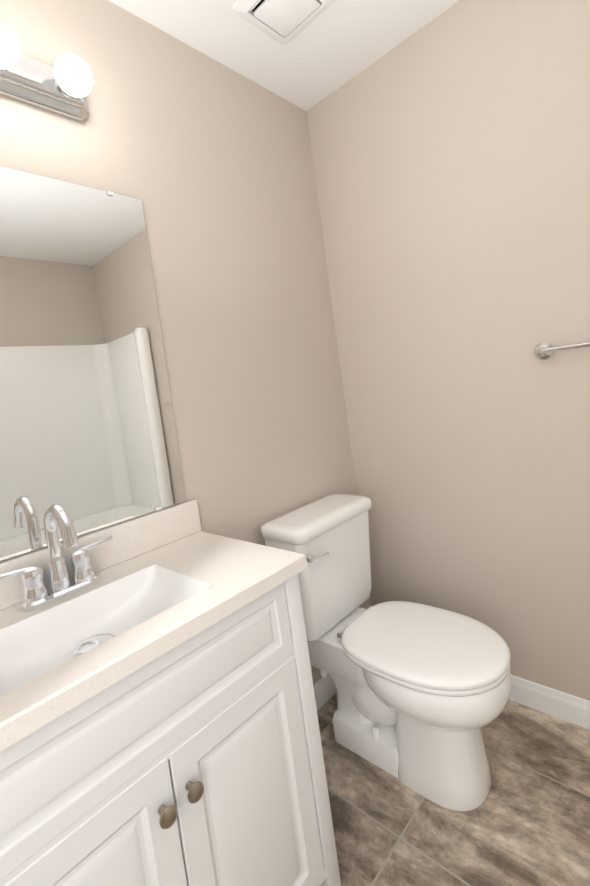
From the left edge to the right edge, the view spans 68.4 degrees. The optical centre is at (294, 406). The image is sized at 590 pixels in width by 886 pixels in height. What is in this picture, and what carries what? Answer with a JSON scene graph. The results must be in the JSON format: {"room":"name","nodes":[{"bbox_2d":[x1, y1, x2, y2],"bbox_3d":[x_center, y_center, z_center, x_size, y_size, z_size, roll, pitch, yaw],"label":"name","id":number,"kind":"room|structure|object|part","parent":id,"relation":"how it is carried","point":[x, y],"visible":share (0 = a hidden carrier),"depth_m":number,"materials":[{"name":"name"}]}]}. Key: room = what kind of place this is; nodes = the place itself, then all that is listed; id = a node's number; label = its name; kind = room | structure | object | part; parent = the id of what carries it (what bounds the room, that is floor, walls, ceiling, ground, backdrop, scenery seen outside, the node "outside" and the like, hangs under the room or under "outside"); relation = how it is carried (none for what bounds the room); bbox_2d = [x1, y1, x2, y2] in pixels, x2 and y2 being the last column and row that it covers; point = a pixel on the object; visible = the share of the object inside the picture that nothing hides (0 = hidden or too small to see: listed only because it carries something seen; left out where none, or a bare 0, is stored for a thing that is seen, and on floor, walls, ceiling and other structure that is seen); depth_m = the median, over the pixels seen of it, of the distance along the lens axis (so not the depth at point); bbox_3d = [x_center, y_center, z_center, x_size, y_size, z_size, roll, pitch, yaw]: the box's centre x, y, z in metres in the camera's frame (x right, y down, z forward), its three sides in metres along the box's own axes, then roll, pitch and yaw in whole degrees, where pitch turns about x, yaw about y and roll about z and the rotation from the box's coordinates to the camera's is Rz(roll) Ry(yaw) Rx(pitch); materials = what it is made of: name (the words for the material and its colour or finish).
{"room":"bathroom","nodes":[
{"label":"bathroom","id":0,"kind":"room"},
{"bbox_2d":[0,0,370,684],"bbox_3d":[-0.634,0.064,1.123,0.100,2.440,2.600,-5,3,43],"label":"wall","id":1,"kind":"structure","parent":0,"point":[206,160],"depth_m":1.48,"materials":[{"name":"beige paint"}]},
{"bbox_2d":[0,23,92,120],"bbox_3d":[-0.684,-0.812,0.981,0.138,0.116,0.464,-5,3,43],"label":"light","id":2,"kind":"object","parent":1,"relation":"attached to","point":[63,86],"visible":1,"depth_m":1.06,"materials":[{"name":"white glass"}]},
{"bbox_3d":[-0.664,-0.804,0.964,0.086,0.086,0.086,-5,3,43],"label":"bulb","id":3,"kind":"part","parent":2,"relation":"part of","materials":[{"name":"white glass"}]},
{"bbox_3d":[-0.551,-0.825,1.084,0.086,0.086,0.086,-5,3,43],"label":"bulb","id":4,"kind":"part","parent":2,"relation":"part of","materials":[{"name":"white glass"}]},
{"bbox_2d":[0,166,185,561],"bbox_3d":[-0.652,-0.117,1.038,0.010,0.914,0.758,-5,3,43],"label":"mirror","id":5,"kind":"object","parent":1,"relation":"attached to","point":[88,439],"visible":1,"depth_m":1.13,"materials":[{"name":"clear glass"}]},
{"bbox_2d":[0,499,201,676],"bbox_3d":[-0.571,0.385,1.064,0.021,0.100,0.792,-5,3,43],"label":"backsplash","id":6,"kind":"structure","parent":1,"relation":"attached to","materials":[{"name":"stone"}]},
{"bbox_2d":[313,673,335,710],"bbox_3d":[-0.433,1.222,1.134,0.014,0.092,2.400,-5,3,43],"label":"baseboard","id":7,"kind":"structure","parent":1,"relation":"attached to","point":[324,689],"depth_m":1.71,"materials":[{"name":"white wood"}]},
{"bbox_2d":[109,0,458,110],"bbox_3d":[0.079,-1.258,0.231,2.540,0.060,2.600,-5,3,43],"label":"ceiling","id":8,"kind":"structure","parent":0,"point":[332,47],"depth_m":1.50,"materials":[{"name":"paint"}]},
{"bbox_2d":[232,0,334,44],"bbox_3d":[-0.032,-1.249,1.353,0.236,0.024,0.236,-5,3,43],"label":"fan","id":9,"kind":"object","parent":8,"relation":"attached to","point":[283,22],"visible":1,"depth_m":1.37,"materials":[{"name":"white plastic"}]},
{"bbox_3d":[-0.026,-1.244,1.358,0.156,0.013,0.142,-5,3,43],"label":"panel","id":10,"kind":"part","parent":9,"relation":"part of","materials":[{"name":"white plastic"}]},
{"bbox_2d":[306,0,589,700],"bbox_3d":[1.131,-0.179,1.156,2.440,2.440,0.100,-5,3,43],"label":"wall","id":11,"kind":"structure","parent":0,"point":[450,147],"depth_m":1.53,"materials":[{"name":"beige paint"}]},
{"bbox_2d":[509,675,589,729],"bbox_3d":[0.948,1.019,1.453,1.600,0.092,0.014,-5,3,43],"label":"baseboard","id":12,"kind":"structure","parent":11,"relation":"attached to","point":[558,704],"depth_m":1.50,"materials":[{"name":"white wood"}]},
{"bbox_2d":[533,342,589,358],"bbox_3d":[0.996,-0.196,1.160,0.664,0.054,0.071,-5,3,43],"label":"towel rail","id":13,"kind":"object","parent":11,"relation":"attached to","point":[543,350],"visible":1,"depth_m":1.33,"materials":[{"name":"silver metal"}]},
{"bbox_3d":[0.775,-0.175,1.370,0.054,0.054,0.071,-5,3,43],"label":"post","id":14,"kind":"part","parent":13,"relation":"part of","materials":[{"name":"silver metal"}]},
{"bbox_2d":[317,693,589,885],"bbox_3d":[0.418,1.217,0.337,2.540,0.060,2.600,-5,3,43],"label":"floor","id":15,"kind":"structure","parent":0,"point":[526,822],"depth_m":1.21,"materials":[{"name":"tile"}]},
{"bbox_2d":[0,499,340,885],"bbox_3d":[-0.361,0.729,0.926,0.466,1.065,0.792,-5,3,43],"label":"bathroom vanity","id":16,"kind":"object","parent":15,"relation":"on","point":[159,724],"visible":1,"depth_m":0.87,"materials":[{"name":"white wood"}]},
{"bbox_2d":[0,503,112,611],"bbox_3d":[-0.515,0.321,0.962,0.163,0.219,0.273,-5,3,43],"label":"faucet","id":17,"kind":"object","parent":16,"relation":"on","point":[63,593],"depth_m":0.98,"materials":[{"name":"silver metal"}]},
{"bbox_3d":[-0.311,0.925,0.681,0.018,0.550,0.333,-5,3,43],"label":"door","id":18,"kind":"part","parent":16,"relation":"part of","materials":[{"name":"white wood"}]},
{"bbox_2d":[0,564,211,718],"bbox_3d":[-0.400,0.463,0.882,0.255,0.085,0.409,-5,3,43],"label":"basin","id":19,"kind":"object","parent":16,"relation":"in","point":[33,647],"depth_m":0.95,"materials":[{"name":"white ceramic"}]},
{"bbox_3d":[-0.225,0.711,0.757,0.034,0.033,0.033,-5,3,43],"label":"knob","id":20,"kind":"part","parent":16,"relation":"part of","materials":[{"name":"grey metal"}]},
{"bbox_3d":[-0.187,0.704,0.798,0.034,0.033,0.033,-5,3,43],"label":"knob","id":21,"kind":"part","parent":16,"relation":"part of","materials":[{"name":"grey metal"}]},
{"bbox_3d":[-0.083,0.883,0.925,0.018,0.550,0.333,-5,3,43],"label":"door","id":22,"kind":"part","parent":16,"relation":"part of","materials":[{"name":"white wood"}]},
{"bbox_3d":[0.032,0.798,1.066,0.042,0.810,0.042,-5,3,43],"label":"leg","id":23,"kind":"part","parent":16,"relation":"part of","materials":[{"name":"white wood"}]},
{"bbox_2d":[260,494,510,810],"bbox_3d":[0.325,0.750,1.437,0.726,0.794,0.440,-5,3,43],"label":"toilet","id":24,"kind":"object","parent":15,"relation":"on","point":[423,692],"visible":0.94,"depth_m":1.36,"materials":[{"name":"white ceramic"}]},
{"bbox_3d":[0.088,0.399,1.598,0.212,0.048,0.440,-5,3,43],"label":"tank lid","id":25,"kind":"part","parent":24,"relation":"part of","materials":[{"name":"white ceramic"}]},
{"bbox_3d":[0.111,0.600,1.611,0.188,0.356,0.416,-5,3,43],"label":"tank","id":26,"kind":"part","parent":24,"relation":"part of","materials":[{"name":"white ceramic"}]},
{"bbox_3d":[0.084,0.492,1.422,0.017,0.016,0.072,-5,3,43],"label":"flush lever","id":27,"kind":"part","parent":24,"relation":"part of","materials":[{"name":"silver metal"}]},
{"bbox_3d":[0.396,0.721,1.348,0.496,0.023,0.376,-5,3,43],"label":"seat lid","id":28,"kind":"part","parent":24,"relation":"part of","materials":[{"name":"white plastic"}]},
{"bbox_3d":[0.400,0.744,1.349,0.492,0.019,0.372,-5,3,43],"label":"seat","id":29,"kind":"part","parent":24,"relation":"part of","materials":[{"name":"white plastic"}]},
{"bbox_3d":[0.427,0.846,1.341,0.446,0.186,0.366,-5,3,43],"label":"bowl","id":30,"kind":"part","parent":24,"relation":"part of","materials":[{"name":"white ceramic"}]}
]}

